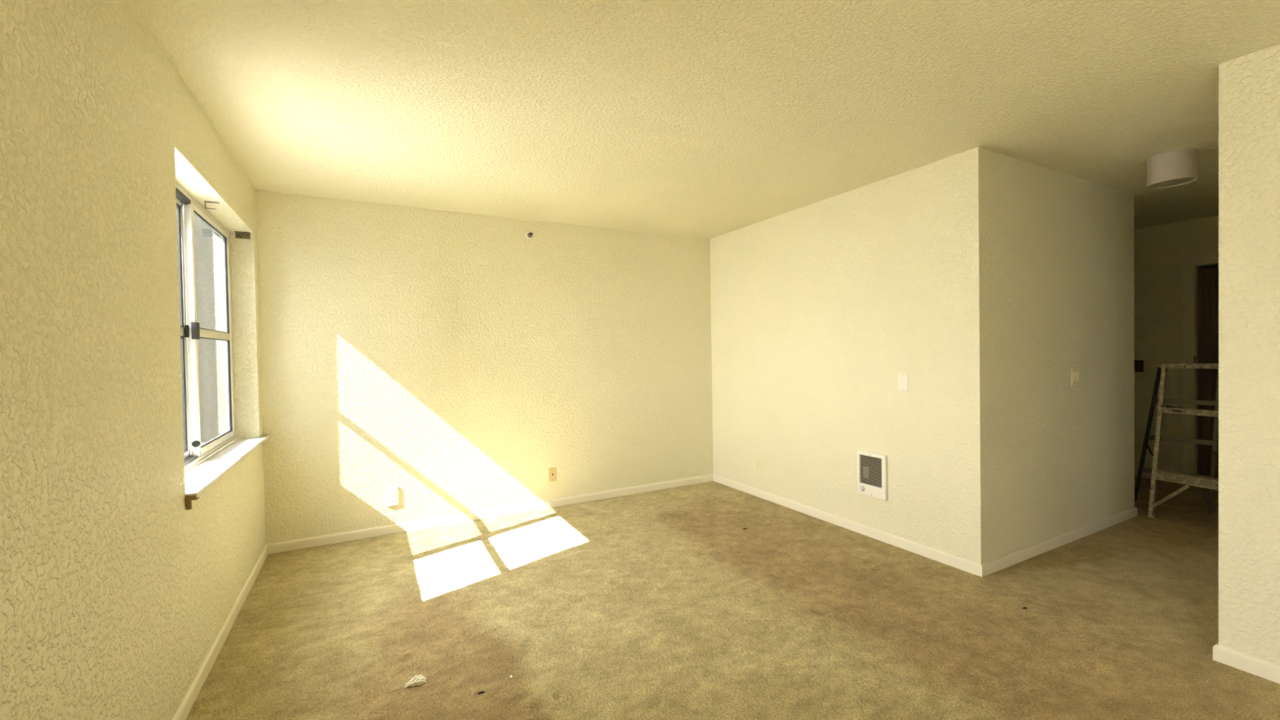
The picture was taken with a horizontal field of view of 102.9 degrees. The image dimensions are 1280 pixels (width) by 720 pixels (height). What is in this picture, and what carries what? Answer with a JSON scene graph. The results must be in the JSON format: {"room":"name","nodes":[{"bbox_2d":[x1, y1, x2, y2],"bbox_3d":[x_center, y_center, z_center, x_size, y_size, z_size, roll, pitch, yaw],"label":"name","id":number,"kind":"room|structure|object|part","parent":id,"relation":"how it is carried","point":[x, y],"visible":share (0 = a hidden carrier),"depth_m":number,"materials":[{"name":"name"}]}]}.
{"room":"empty living room","nodes":[
{"label":"empty living room","id":0,"kind":"room"},
{"bbox_2d":[0,0,266,719],"bbox_3d":[-1.017,0.106,0.362,0.206,2.440,6.798,-1,1,-28],"label":"wall","id":1,"kind":"structure","parent":0,"point":[115,594],"depth_m":1.38,"materials":[{"name":"paint"}]},
{"bbox_2d":[204,200,219,209],"bbox_3d":[-2.205,-0.796,2.628,0.057,0.036,0.016,-1,1,-28],"label":"hook","id":2,"kind":"object","parent":1,"relation":"attached to","point":[205,201],"visible":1,"depth_m":2.62,"materials":[{"name":"grey metal"}]},
{"bbox_2d":[171,544,267,719],"bbox_3d":[-0.900,1.290,0.432,0.013,0.066,6.798,-1,1,-28],"label":"baseboard","id":3,"kind":"structure","parent":1,"relation":"attached to","point":[184,708],"depth_m":2.25,"materials":[{"name":"beige paint"}]},
{"bbox_2d":[175,182,269,510],"bbox_3d":[-2.215,-0.120,2.631,0.238,1.385,1.662,-1,1,-28],"label":"window","id":4,"kind":"structure","parent":1,"relation":"in","point":[204,259],"depth_m":2.69,"materials":[{"name":"grey paint"}]},
{"bbox_3d":[-2.094,-0.137,2.211,0.025,0.042,0.662,-1,1,-28],"label":"rail","id":5,"kind":"part","parent":4,"relation":"part of","materials":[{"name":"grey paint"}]},
{"bbox_3d":[-2.102,-0.149,2.223,0.029,1.270,0.750,-1,1,-28],"label":"sash","id":6,"kind":"part","parent":4,"relation":"part of","materials":[{"name":"grey paint"}]},
{"bbox_3d":[-2.261,-0.149,2.548,0.080,1.322,1.534,-1,1,-28],"label":"frame","id":7,"kind":"part","parent":4,"relation":"part of","materials":[{"name":"grey paint"}]},
{"bbox_3d":[-2.406,-0.154,2.868,0.030,1.270,0.774,-1,1,-28],"label":"sash","id":8,"kind":"part","parent":4,"relation":"part of","materials":[{"name":"white metal"}]},
{"bbox_3d":[-2.413,-0.461,2.865,0.004,0.595,0.699,-1,1,-28],"label":"pane","id":9,"kind":"part","parent":4,"relation":"part of","materials":[{"name":"clear glass"}]},
{"bbox_3d":[-2.402,0.162,2.875,0.004,0.565,0.699,-1,1,-28],"label":"pane","id":10,"kind":"part","parent":4,"relation":"part of","materials":[{"name":"clear glass"}]},
{"bbox_3d":[-2.406,-0.142,2.871,0.026,0.042,0.700,-1,1,-28],"label":"rail","id":11,"kind":"part","parent":4,"relation":"part of","materials":[{"name":"grey paint"}]},
{"bbox_3d":[-2.171,0.521,2.662,0.158,0.022,1.656,-1,1,-28],"label":"sill","id":12,"kind":"part","parent":4,"relation":"part of","materials":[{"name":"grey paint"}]},
{"bbox_2d":[235,231,250,239],"bbox_3d":[-2.538,-0.797,3.257,0.076,0.042,0.020,-1,1,-28],"label":"plate","id":13,"kind":"object","parent":1,"relation":"attached to","point":[246,235],"visible":1,"depth_m":3.26,"materials":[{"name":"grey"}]},
{"bbox_2d":[255,190,713,544],"bbox_3d":[-0.978,0.043,4.325,4.021,2.440,0.150,-1,1,-28],"label":"wall","id":14,"kind":"structure","parent":0,"point":[452,360],"depth_m":4.02,"materials":[{"name":"beige paint"}]},
{"bbox_2d":[386,485,398,506],"bbox_3d":[-1.833,1.011,3.777,0.080,0.140,0.018,-1,1,-28],"label":"wall outlet","id":15,"kind":"object","parent":14,"relation":"attached to","point":[392,493],"visible":1,"depth_m":3.77,"materials":[{"name":"white plastic"}]},
{"bbox_2d":[255,188,710,239],"bbox_3d":[-0.922,-1.168,4.255,3.695,0.018,0.008,-1,1,-28],"label":"trim","id":16,"kind":"structure","parent":14,"relation":"attached to","point":[522,219],"depth_m":4.02,"materials":[{"name":"beige paint"}]},
{"bbox_2d":[266,474,713,554],"bbox_3d":[-0.881,1.230,4.292,3.695,0.066,0.013,-1,1,-28],"label":"baseboard","id":17,"kind":"structure","parent":14,"relation":"attached to","point":[304,543],"depth_m":4.03,"materials":[{"name":"beige paint"}]},
{"bbox_2d":[525,231,533,239],"bbox_3d":[-0.911,-1.040,4.239,0.068,0.068,0.052,-1,1,-28],"label":"sprinkler","id":18,"kind":"object","parent":14,"relation":"attached to","point":[529,235],"visible":1,"depth_m":4.25,"materials":[{"name":"white plastic"}]},
{"bbox_2d":[548,467,556,481],"bbox_3d":[-0.748,0.981,4.363,0.070,0.116,0.009,-1,1,-28],"label":"phone jack","id":19,"kind":"object","parent":14,"relation":"attached to","point":[552,471],"visible":1,"depth_m":4.36,"materials":[{"name":"beige plastic"}]},
{"bbox_2d":[130,0,1279,238],"bbox_3d":[2.849,-1.288,2.426,9.030,0.150,7.098,-1,1,-28],"label":"ceiling","id":20,"kind":"structure","parent":0,"point":[697,118],"depth_m":2.23,"materials":[{"name":"beige paint"}]},
{"bbox_2d":[1145,147,1199,189],"bbox_3d":[3.196,-1.145,3.064,0.224,0.168,0.224,-1,1,-28],"label":"ceiling light","id":21,"kind":"object","parent":20,"relation":"attached to","point":[1178,167],"visible":1,"depth_m":3.00,"materials":[{"name":"beige ceramic"}]},
{"bbox_2d":[1150,177,1195,186],"bbox_3d":[3.197,-1.070,3.066,0.198,0.015,0.198,-1,1,-28],"label":"diffuser","id":22,"kind":"object","parent":21,"relation":"attached to","point":[1154,182],"depth_m":3.06,"materials":[{"name":"white glass"}]},
{"bbox_2d":[186,475,1279,719],"bbox_3d":[2.894,1.347,2.467,9.030,0.260,7.098,-1,1,-28],"label":"floor","id":23,"kind":"structure","parent":0,"point":[659,604],"depth_m":2.43,"materials":[{"name":"beige carpet"}]},
{"bbox_2d":[404,674,426,687],"bbox_3d":[-0.901,1.283,2.047,0.085,0.025,0.050,-1,1,-28],"label":"paper scrap","id":24,"kind":"object","parent":23,"relation":"on","point":[417,680],"visible":1,"depth_m":2.04,"materials":[{"name":"white paper"}]},
{"bbox_2d":[1134,363,1218,519],"bbox_3d":[4.059,0.610,3.790,0.463,1.166,0.893,0,1,29],"label":"step ladder","id":25,"kind":"object","parent":23,"relation":"on","point":[1211,482],"visible":0.66,"depth_m":3.85,"materials":[{"name":"paint"}]},
{"bbox_3d":[4.098,0.616,4.123,0.038,1.133,0.286,-1,1,9],"label":"rail","id":26,"kind":"part","parent":25,"relation":"part of","materials":[{"name":"grey metal"}]},
{"bbox_3d":[3.943,0.624,3.883,0.256,1.136,0.036,-1,1,-22],"label":"rail","id":27,"kind":"part","parent":25,"relation":"part of","materials":[{"name":"paint"}]},
{"bbox_3d":[4.319,0.619,3.831,0.032,1.131,0.222,0,1,32],"label":"rail","id":28,"kind":"part","parent":25,"relation":"part of","materials":[{"name":"grey metal"}]},
{"bbox_2d":[710,146,992,564],"bbox_3d":[1.380,0.007,4.054,0.120,2.440,2.555,-1,1,-28],"label":"wall","id":29,"kind":"structure","parent":0,"point":[818,308],"depth_m":3.52,"materials":[{"name":"beige paint"}]},
{"bbox_2d":[755,457,761,472],"bbox_3d":[1.059,0.941,4.560,0.010,0.118,0.072,-1,1,-28],"label":"wall outlet","id":30,"kind":"object","parent":29,"relation":"attached to","point":[758,461],"visible":1,"depth_m":4.55,"materials":[{"name":"beige plastic"}]},
{"bbox_2d":[713,474,982,577],"bbox_3d":[1.345,1.196,4.035,0.013,0.066,2.568,-1,1,-28],"label":"baseboard","id":31,"kind":"structure","parent":29,"relation":"attached to","point":[972,567],"depth_m":3.57,"materials":[{"name":"beige paint"}]},
{"bbox_2d":[857,450,888,500],"bbox_3d":[1.595,0.792,3.520,0.041,0.304,0.223,-1,1,-28],"label":"wall heater","id":32,"kind":"object","parent":29,"relation":"attached to","point":[872,468],"visible":1,"depth_m":3.51,"materials":[{"name":"white plastic"}]},
{"bbox_3d":[1.582,0.786,3.569,0.006,0.081,0.043,-1,1,-28],"label":"motor","id":33,"kind":"part","parent":32,"relation":"part of","materials":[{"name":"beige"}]},
{"bbox_2d":[861,454,881,486],"bbox_3d":[1.607,0.766,3.532,0.004,0.202,0.176,-1,1,-28],"label":"grille","id":34,"kind":"object","parent":32,"relation":"attached to","point":[871,464],"depth_m":3.52,"materials":[{"name":"black metal"}]},
{"bbox_2d":[897,373,908,391],"bbox_3d":[1.708,0.143,3.313,0.009,0.114,0.070,-1,1,-28],"label":"blank plate","id":35,"kind":"object","parent":29,"relation":"attached to","point":[903,378],"visible":1,"depth_m":3.31,"materials":[{"name":"white plastic"}]},
{"bbox_2d":[990,151,1134,559],"bbox_3d":[2.484,-0.014,4.193,1.957,2.440,1.757,-1,1,-28],"label":"wall","id":36,"kind":"structure","parent":0,"point":[1062,244],"depth_m":3.33,"materials":[{"name":"beige paint"}]},
{"bbox_2d":[981,506,1137,577],"bbox_3d":[2.869,1.179,3.403,2.103,0.066,0.013,-1,1,-28],"label":"baseboard","id":37,"kind":"structure","parent":36,"relation":"attached to","point":[1008,560],"depth_m":3.29,"materials":[{"name":"beige paint"}]},
{"bbox_2d":[1071,367,1080,385],"bbox_3d":[2.944,0.110,3.435,0.122,0.118,0.014,-1,1,-28],"label":"light switch","id":38,"kind":"object","parent":36,"relation":"attached to","point":[1075,371],"visible":1,"depth_m":3.42,"materials":[{"name":"beige plastic"}]},
{"bbox_2d":[1133,215,1218,472],"bbox_3d":[5.013,-0.069,4.957,0.120,2.440,2.800,-1,1,-28],"label":"wall","id":39,"kind":"structure","parent":0,"point":[1159,251],"depth_m":4.87,"materials":[{"name":"beige paint"}]},
{"bbox_2d":[1133,360,1143,372],"bbox_3d":[4.905,0.060,5.019,0.016,0.114,0.072,-1,1,-28],"label":"switch","id":40,"kind":"object","parent":39,"relation":"attached to","point":[1138,364],"visible":0.92,"depth_m":5.01,"materials":[{"name":"brown plastic"}]},
{"bbox_2d":[1134,469,1151,478],"bbox_3d":[4.688,1.116,5.479,0.013,0.066,1.585,-1,1,-28],"label":"baseboard","id":41,"kind":"structure","parent":39,"relation":"attached to","point":[1148,475],"depth_m":4.99,"materials":[{"name":"beige paint"}]},
{"bbox_2d":[1182,253,1218,478],"bbox_3d":[5.437,0.102,4.428,0.400,2.100,0.935,-1,1,-28],"label":"door","id":42,"kind":"structure","parent":39,"relation":"in","point":[1200,286],"depth_m":4.68,"materials":[{"name":"brown wood"}]},
{"bbox_3d":[5.436,-0.324,4.479,0.538,0.808,0.018,0,1,38],"label":"panel","id":43,"kind":"part","parent":42,"relation":"part of","materials":[{"name":"brown wood"}]},
{"bbox_3d":[5.451,0.576,4.493,0.538,0.748,0.018,0,1,38],"label":"panel","id":44,"kind":"part","parent":42,"relation":"part of","materials":[{"name":"brown wood"}]},
{"bbox_2d":[1200,264,1218,268],"bbox_3d":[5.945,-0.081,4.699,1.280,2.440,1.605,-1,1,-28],"label":"door frame","id":45,"kind":"structure","parent":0,"point":[1215,265],"depth_m":5.47,"materials":[{"name":"beige paint"}]},
{"bbox_2d":[1218,43,1279,665],"bbox_3d":[4.751,-0.010,1.481,3.629,2.440,3.320,-1,1,-28],"label":"wall","id":46,"kind":"structure","parent":0,"point":[1249,85],"depth_m":2.01,"materials":[{"name":"beige paint"}]},
{"bbox_2d":[1213,644,1279,684],"bbox_3d":[3.163,1.217,0.645,0.013,0.066,3.333,-1,1,-28],"label":"baseboard","id":47,"kind":"structure","parent":46,"relation":"attached to","point":[1268,670],"depth_m":2.03,"materials":[{"name":"beige paint"}]}
]}

